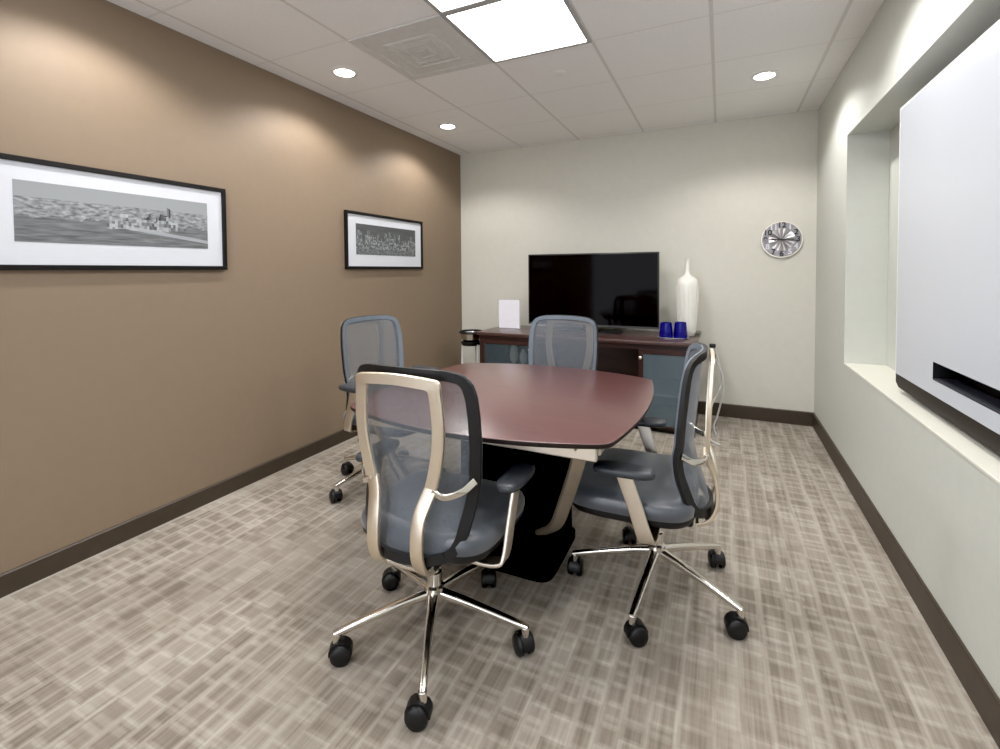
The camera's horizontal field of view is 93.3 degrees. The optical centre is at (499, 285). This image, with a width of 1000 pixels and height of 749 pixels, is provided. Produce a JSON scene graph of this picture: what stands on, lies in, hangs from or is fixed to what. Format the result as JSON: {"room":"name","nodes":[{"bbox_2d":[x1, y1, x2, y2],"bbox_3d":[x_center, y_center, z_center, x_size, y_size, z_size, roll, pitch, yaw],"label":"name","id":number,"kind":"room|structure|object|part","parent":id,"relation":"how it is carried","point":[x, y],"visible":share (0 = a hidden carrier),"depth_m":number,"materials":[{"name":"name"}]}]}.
{"room":"office","nodes":[
{"label":"office","id":0,"kind":"room"},
{"bbox_2d":[0,0,461,573],"bbox_3d":[-1.859,-0.052,2.349,0.120,2.580,6.715,0,2,25],"label":"wall","id":1,"kind":"structure","parent":0,"point":[125,395],"depth_m":2.54,"materials":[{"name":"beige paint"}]},
{"bbox_2d":[0,153,227,269],"bbox_3d":[-1.811,-0.308,2.277,0.023,0.467,1.022,0,2,25],"label":"framed picture","id":2,"kind":"object","parent":1,"relation":"attached to","point":[54,215],"visible":1,"depth_m":2.19},
{"bbox_2d":[12,179,207,248],"bbox_3d":[-1.809,-0.320,2.281,0.002,0.253,0.800,0,2,25],"label":"print","id":3,"kind":"object","parent":2,"relation":"attached to","point":[45,212],"depth_m":2.19},
{"bbox_2d":[0,429,357,597],"bbox_3d":[-1.790,1.192,2.359,0.012,0.092,6.475,0,2,25],"label":"baseboard","id":4,"kind":"structure","parent":1,"relation":"attached to","point":[17,578],"depth_m":2.38,"materials":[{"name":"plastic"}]},
{"bbox_2d":[344,210,422,268],"bbox_3d":[-0.967,-0.369,4.075,0.023,0.453,1.025,0,2,25],"label":"framed picture","id":5,"kind":"object","parent":1,"relation":"attached to","point":[371,241],"visible":1,"depth_m":3.99},
{"bbox_2d":[356,223,414,256],"bbox_3d":[-0.966,-0.381,4.077,0.002,0.245,0.794,0,2,25],"label":"print","id":6,"kind":"object","parent":5,"relation":"attached to","point":[372,239],"depth_m":4.03},
{"bbox_2d":[107,0,883,154],"bbox_3d":[-0.177,-1.379,1.514,3.858,0.100,6.715,0,2,25],"label":"ceiling","id":7,"kind":"structure","parent":0,"point":[648,65],"depth_m":2.92,"materials":[{"name":"tile"}]},
{"bbox_2d":[330,66,358,77],"bbox_3d":[-0.999,-1.366,3.030,0.176,0.008,0.176,0,2,25],"label":"recessed light","id":8,"kind":"object","parent":7,"relation":"in","point":[339,71],"visible":1,"depth_m":3.02,"materials":[{"name":"white ceramic"}]},
{"bbox_2d":[348,15,491,79],"bbox_3d":[-0.443,-1.360,2.752,0.598,0.010,0.598,0,2,25],"label":"ceiling vent","id":9,"kind":"object","parent":7,"relation":"in","point":[430,46],"visible":1,"depth_m":2.71,"materials":[{"name":"grey metal"}]},
{"bbox_2d":[438,123,457,129],"bbox_3d":[-0.464,-1.405,4.170,0.176,0.008,0.176,0,2,25],"label":"recessed light","id":10,"kind":"object","parent":7,"relation":"in","point":[448,126],"visible":1,"depth_m":4.16,"materials":[{"name":"white ceramic"}]},
{"bbox_2d":[424,0,493,14],"bbox_3d":[-0.150,-1.337,1.942,0.610,0.010,0.610,0,2,25],"label":"recessed light","id":11,"kind":"object","parent":7,"relation":"in","point":[442,7],"visible":1,"depth_m":2.26,"materials":[{"name":"white plastic"}]},
{"bbox_2d":[430,0,479,10],"bbox_3d":[-0.150,-1.339,1.942,0.566,0.005,0.566,0,2,25],"label":"diffuser","id":12,"kind":"object","parent":11,"relation":"attached to","point":[438,5],"depth_m":2.26,"materials":[{"name":"white plastic"}]},
{"bbox_2d":[440,0,591,63],"bbox_3d":[0.109,-1.356,2.494,0.610,0.010,0.610,0,2,25],"label":"recessed light","id":13,"kind":"object","parent":7,"relation":"in","point":[501,30],"visible":1,"depth_m":2.47,"materials":[{"name":"white plastic"}]},
{"bbox_2d":[553,70,565,75],"bbox_3d":[0.387,-1.377,3.065,0.080,0.007,0.080,0,2,25],"label":"sprinkler cover","id":14,"kind":"object","parent":7,"relation":"attached to","point":[559,72],"visible":1,"depth_m":3.06,"materials":[{"name":"paint"}]},
{"bbox_2d":[749,70,779,80],"bbox_3d":[1.754,-1.389,3.130,0.176,0.008,0.176,0,2,25],"label":"recessed light","id":15,"kind":"object","parent":7,"relation":"in","point":[767,74],"visible":1,"depth_m":3.12,"materials":[{"name":"white ceramic"}]},
{"bbox_2d":[0,414,998,748],"bbox_3d":[-0.157,1.300,1.596,3.858,0.100,6.715,0,2,25],"label":"floor","id":16,"kind":"structure","parent":0,"point":[212,626],"depth_m":1.67,"materials":[{"name":"carpet"}]},
{"bbox_2d":[329,315,439,502],"bbox_3d":[-0.716,0.703,2.882,0.680,1.022,0.697,1,2,32],"label":"office chair","id":17,"kind":"object","parent":16,"relation":"on","point":[375,339],"visible":0.47,"depth_m":2.93,"materials":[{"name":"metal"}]},
{"bbox_3d":[-0.626,0.762,2.840,0.476,0.086,0.524,1,2,32],"label":"seat","id":18,"kind":"part","parent":17,"relation":"part of","materials":[{"name":"blue fabric"}]},
{"bbox_3d":[-0.778,0.697,2.714,0.138,0.267,0.232,1,2,32],"label":"armrest","id":19,"kind":"part","parent":17,"relation":"part of","materials":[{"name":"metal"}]},
{"bbox_3d":[-0.811,0.497,2.947,0.120,0.605,0.468,1,2,32],"label":"backrest","id":20,"kind":"part","parent":17,"relation":"part of","materials":[{"name":"grey fabric"}]},
{"bbox_2d":[328,363,534,731],"bbox_3d":[-0.226,0.749,1.674,0.704,0.996,0.692,0,2,25],"label":"office chair","id":21,"kind":"object","parent":16,"relation":"on","point":[429,505],"visible":1,"depth_m":1.51,"materials":[{"name":"grey fabric"}]},
{"bbox_3d":[-0.401,0.765,1.538,0.079,0.306,0.082,0,2,25],"label":"frame post","id":22,"kind":"part","parent":21,"relation":"part of","materials":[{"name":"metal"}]},
{"bbox_3d":[-0.402,1.128,1.617,0.325,0.105,0.036,-1,2,-20],"label":"leg","id":23,"kind":"part","parent":21,"relation":"part of","materials":[{"name":"metal"}]},
{"bbox_3d":[-0.320,0.448,1.481,0.336,0.348,0.030,0,2,25],"label":"frame","id":24,"kind":"part","parent":21,"relation":"part of","materials":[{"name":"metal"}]},
{"bbox_3d":[-0.343,1.121,1.821,0.036,0.105,0.325,-2,2,-38],"label":"leg","id":25,"kind":"part","parent":21,"relation":"part of","materials":[{"name":"metal"}]},
{"bbox_3d":[-0.293,0.561,1.540,0.468,0.605,0.120,0,2,25],"label":"backrest","id":26,"kind":"part","parent":21,"relation":"part of","materials":[{"name":"grey fabric"}]},
{"bbox_3d":[-0.228,0.766,1.457,0.079,0.306,0.082,0,2,25],"label":"frame post","id":27,"kind":"part","parent":21,"relation":"part of","materials":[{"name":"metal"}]},
{"bbox_3d":[-0.226,1.131,1.498,0.036,0.105,0.325,0,2,-2],"label":"leg","id":28,"kind":"part","parent":21,"relation":"part of","materials":[{"name":"metal"}]},
{"bbox_3d":[-0.200,0.817,1.743,0.524,0.086,0.476,0,2,25],"label":"seat","id":29,"kind":"part","parent":21,"relation":"part of","materials":[{"name":"blue fabric"}]},
{"bbox_3d":[-0.059,0.781,1.607,0.232,0.267,0.138,0,2,25],"label":"armrest","id":30,"kind":"part","parent":21,"relation":"part of","materials":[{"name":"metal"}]},
{"bbox_2d":[459,329,481,363],"bbox_3d":[-0.284,0.801,4.692,0.240,0.708,0.240,0,2,25],"label":"stand","id":31,"kind":"object","parent":16,"relation":"on","point":[469,337],"visible":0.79,"depth_m":4.62,"materials":[{"name":"metal"}]},
{"bbox_3d":[-0.380,0.861,4.703,0.034,0.591,0.018,0,2,5],"label":"leg","id":32,"kind":"part","parent":31,"relation":"part of","materials":[{"name":"silver metal"}]},
{"bbox_2d":[459,329,481,345],"bbox_3d":[-0.286,0.519,4.684,0.240,0.143,0.240,0,2,25],"label":"bowl","id":33,"kind":"object","parent":31,"relation":"on","point":[469,337],"depth_m":4.60,"materials":[{"name":"metal"}]},
{"bbox_2d":[350,363,653,582],"bbox_3d":[0.071,0.859,2.201,1.200,0.740,1.226,0,2,25],"label":"conference table","id":34,"kind":"object","parent":16,"relation":"on","point":[554,419],"visible":0.56,"depth_m":1.99,"materials":[{"name":"brown wood"}]},
{"bbox_3d":[0.220,0.779,1.758,0.056,0.507,0.388,-1,2,-17],"label":"leg","id":35,"kind":"part","parent":34,"relation":"part of","materials":[{"name":"beige metal"}]},
{"bbox_2d":[528,315,597,370],"bbox_3d":[0.333,0.702,2.885,0.725,1.008,0.683,1,2,35],"label":"office chair","id":36,"kind":"object","parent":16,"relation":"on","point":[570,341],"visible":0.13,"depth_m":3.04,"materials":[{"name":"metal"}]},
{"bbox_2d":[477,325,700,435],"bbox_3d":[0.776,0.793,4.273,1.889,0.735,0.658,0,2,25],"label":"credenza","id":37,"kind":"object","parent":16,"relation":"on","point":[636,353],"visible":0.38,"depth_m":3.82,"materials":[{"name":"brown wood"}]},
{"bbox_3d":[0.060,0.810,4.287,0.513,0.620,0.018,0,2,25],"label":"glass door","id":38,"kind":"part","parent":37,"relation":"part of","materials":[{"name":"blue glass"}]},
{"bbox_2d":[499,300,518,327],"bbox_3d":[0.094,0.278,4.619,0.236,0.283,0.080,0,2,25],"label":"sign holder","id":39,"kind":"object","parent":37,"relation":"on","point":[508,309],"visible":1,"depth_m":4.61,"materials":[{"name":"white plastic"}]},
{"bbox_2d":[509,345,517,362],"bbox_3d":[0.129,0.623,4.393,0.084,0.190,0.084,0,2,25],"label":"jar","id":40,"kind":"object","parent":37,"relation":"on","point":[513,353],"visible":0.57,"depth_m":4.36,"materials":[{"name":"white ceramic"}]},
{"bbox_2d":[520,349,526,363],"bbox_3d":[0.215,0.653,4.342,0.072,0.132,0.072,0,2,25],"label":"jar","id":41,"kind":"object","parent":37,"relation":"on","point":[523,355],"visible":1,"depth_m":4.32,"materials":[{"name":"white ceramic"}]},
{"bbox_2d":[477,325,700,346],"bbox_3d":[0.775,0.439,4.266,1.889,0.028,0.650,0,2,25],"label":"countertop","id":42,"kind":"structure","parent":37,"relation":"on","point":[628,336],"depth_m":4.00,"materials":[{"name":"brown wood"}]},
{"bbox_2d":[528,252,659,333],"bbox_3d":[0.819,0.065,4.304,1.204,0.718,0.230,0,2,25],"label":"television","id":43,"kind":"object","parent":37,"relation":"on","point":[621,289],"visible":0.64,"depth_m":4.26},
{"bbox_3d":[1.302,0.819,3.704,0.418,0.620,0.018,0,2,25],"label":"glass door","id":44,"kind":"part","parent":37,"relation":"part of","materials":[{"name":"blue glass"}]},
{"bbox_3d":[1.302,0.826,3.704,0.354,0.570,0.005,0,2,25],"label":"glass panel","id":45,"kind":"part","parent":37,"relation":"part of","materials":[{"name":"glass"}]},
{"bbox_2d":[657,335,689,339],"bbox_3d":[1.424,0.428,3.877,0.250,0.009,0.150,0,2,25],"label":"serving tray","id":46,"kind":"object","parent":37,"relation":"on","point":[658,335],"visible":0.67,"depth_m":3.82,"materials":[{"name":"metal"}]},
{"bbox_2d":[659,322,672,337],"bbox_3d":[1.370,0.366,3.890,0.110,0.122,0.110,0,2,25],"label":"glass tumbler","id":47,"kind":"object","parent":46,"relation":"on","point":[666,331],"visible":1,"depth_m":3.85,"materials":[{"name":"blue glass"}]},
{"bbox_2d":[673,322,687,338],"bbox_3d":[1.473,0.363,3.852,0.110,0.128,0.110,0,2,25],"label":"glass tumbler","id":48,"kind":"object","parent":46,"relation":"on","point":[680,328],"visible":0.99,"depth_m":3.81,"materials":[{"name":"blue glass"}]},
{"bbox_2d":[676,258,698,336],"bbox_3d":[1.591,0.097,4.009,0.186,0.660,0.184,0,2,25],"label":"bottle vase","id":49,"kind":"object","parent":37,"relation":"on","point":[687,286],"visible":0.89,"depth_m":3.95,"materials":[{"name":"white ceramic"}]},
{"bbox_2d":[567,343,748,646],"bbox_3d":[0.613,0.736,1.904,0.679,0.996,0.694,0,2,23],"label":"office chair","id":50,"kind":"object","parent":16,"relation":"on","point":[650,491],"visible":0.98,"depth_m":1.73,"materials":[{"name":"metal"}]},
{"bbox_3d":[0.624,1.106,2.099,0.036,0.105,0.325,-1,2,-4],"label":"leg","id":51,"kind":"part","parent":50,"relation":"part of","materials":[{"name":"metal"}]},
{"bbox_3d":[0.559,0.805,1.942,0.476,0.086,0.524,0,2,23],"label":"seat","id":52,"kind":"part","parent":50,"relation":"part of","materials":[{"name":"blue fabric"}]},
{"bbox_3d":[0.519,0.784,1.756,0.138,0.267,0.232,0,2,23],"label":"armrest","id":53,"kind":"part","parent":50,"relation":"part of","materials":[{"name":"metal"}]},
{"bbox_3d":[0.665,0.773,2.096,0.138,0.267,0.232,0,2,23],"label":"armrest","id":54,"kind":"part","parent":50,"relation":"part of","materials":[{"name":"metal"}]},
{"bbox_3d":[0.804,1.108,1.986,0.325,0.105,0.036,-1,2,-22],"label":"leg","id":55,"kind":"part","parent":50,"relation":"part of","materials":[{"name":"metal"}]},
{"bbox_3d":[0.755,0.544,1.849,0.120,0.605,0.468,0,2,23],"label":"backrest","id":56,"kind":"part","parent":50,"relation":"part of","materials":[{"name":"grey fabric"}]},
{"bbox_3d":[0.769,0.750,1.746,0.082,0.306,0.079,0,2,23],"label":"frame post","id":57,"kind":"part","parent":50,"relation":"part of","materials":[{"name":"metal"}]},
{"bbox_3d":[0.810,0.429,1.821,0.030,0.348,0.336,0,2,23],"label":"frame","id":58,"kind":"part","parent":50,"relation":"part of","materials":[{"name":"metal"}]},
{"bbox_3d":[0.844,0.744,1.921,0.082,0.306,0.079,0,2,23],"label":"frame post","id":59,"kind":"part","parent":50,"relation":"part of","materials":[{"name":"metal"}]},
{"bbox_2d":[709,343,723,435],"bbox_3d":[1.770,0.836,3.857,0.120,0.662,0.433,0,2,25],"label":"cord","id":60,"kind":"object","parent":16,"relation":"on","point":[711,345],"visible":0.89,"depth_m":3.96,"materials":[{"name":"white plastic"}]},
{"bbox_2d":[710,355,723,445],"bbox_3d":[1.701,0.881,3.723,0.116,0.584,0.578,0,2,25],"label":"cord","id":61,"kind":"object","parent":16,"relation":"on","point":[716,361],"visible":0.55,"depth_m":3.90,"materials":[{"name":"white plastic"}]},
{"bbox_2d":[460,109,817,411],"bbox_3d":[1.279,-0.141,4.518,3.718,2.580,0.120,0,2,25],"label":"wall","id":62,"kind":"structure","parent":0,"point":[707,195],"depth_m":4.22,"materials":[{"name":"paint"}]},
{"bbox_2d":[699,401,812,426],"bbox_3d":[1.079,1.091,4.580,3.294,0.115,0.012,0,2,25],"label":"baseboard","id":63,"kind":"structure","parent":62,"relation":"attached to","point":[794,417],"depth_m":4.03,"materials":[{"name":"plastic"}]},
{"bbox_2d":[761,221,802,257],"bbox_3d":[2.344,-0.382,3.926,0.304,0.304,0.029,0,2,25],"label":"wall clock","id":64,"kind":"object","parent":62,"relation":"attached to","point":[782,239],"visible":1,"depth_m":3.92,"materials":[{"name":"metal"}]},
{"bbox_2d":[814,0,999,698],"bbox_3d":[1.340,-0.029,0.848,0.310,2.580,6.475,0,2,25],"label":"wall","id":65,"kind":"structure","parent":0,"point":[940,508],"depth_m":2.34,"materials":[{"name":"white paint"}]},
{"bbox_2d":[813,412,999,748],"bbox_3d":[1.203,1.202,0.955,0.012,0.115,6.475,0,2,25],"label":"baseboard","id":66,"kind":"structure","parent":65,"relation":"attached to","point":[979,690],"depth_m":1.70,"materials":[{"name":"plastic"}]},
{"bbox_2d":[844,363,999,485],"bbox_3d":[1.647,0.533,1.632,0.212,0.012,2.820,0,2,25],"label":"window sill","id":67,"kind":"structure","parent":65,"relation":"attached to","point":[882,378],"depth_m":1.81,"materials":[{"name":"paint"}]},
{"bbox_2d":[895,19,999,453],"bbox_3d":[1.557,-0.145,1.358,0.149,1.319,1.890,0,2,25],"label":"whiteboard","id":68,"kind":"object","parent":65,"relation":"attached to","point":[947,357],"visible":1,"depth_m":1.69,"materials":[{"name":"white plastic"}]},
{"bbox_3d":[1.540,0.481,1.387,0.098,0.066,1.888,0,2,25],"label":"rail","id":69,"kind":"part","parent":68,"relation":"part of","materials":[{"name":"metal"}]},
{"bbox_2d":[933,378,999,413],"bbox_3d":[1.478,0.388,1.281,0.073,0.006,1.249,0,2,25],"label":"tray","id":70,"kind":"object","parent":68,"relation":"on","point":[977,395],"depth_m":1.64,"materials":[{"name":"metal"}]}
]}

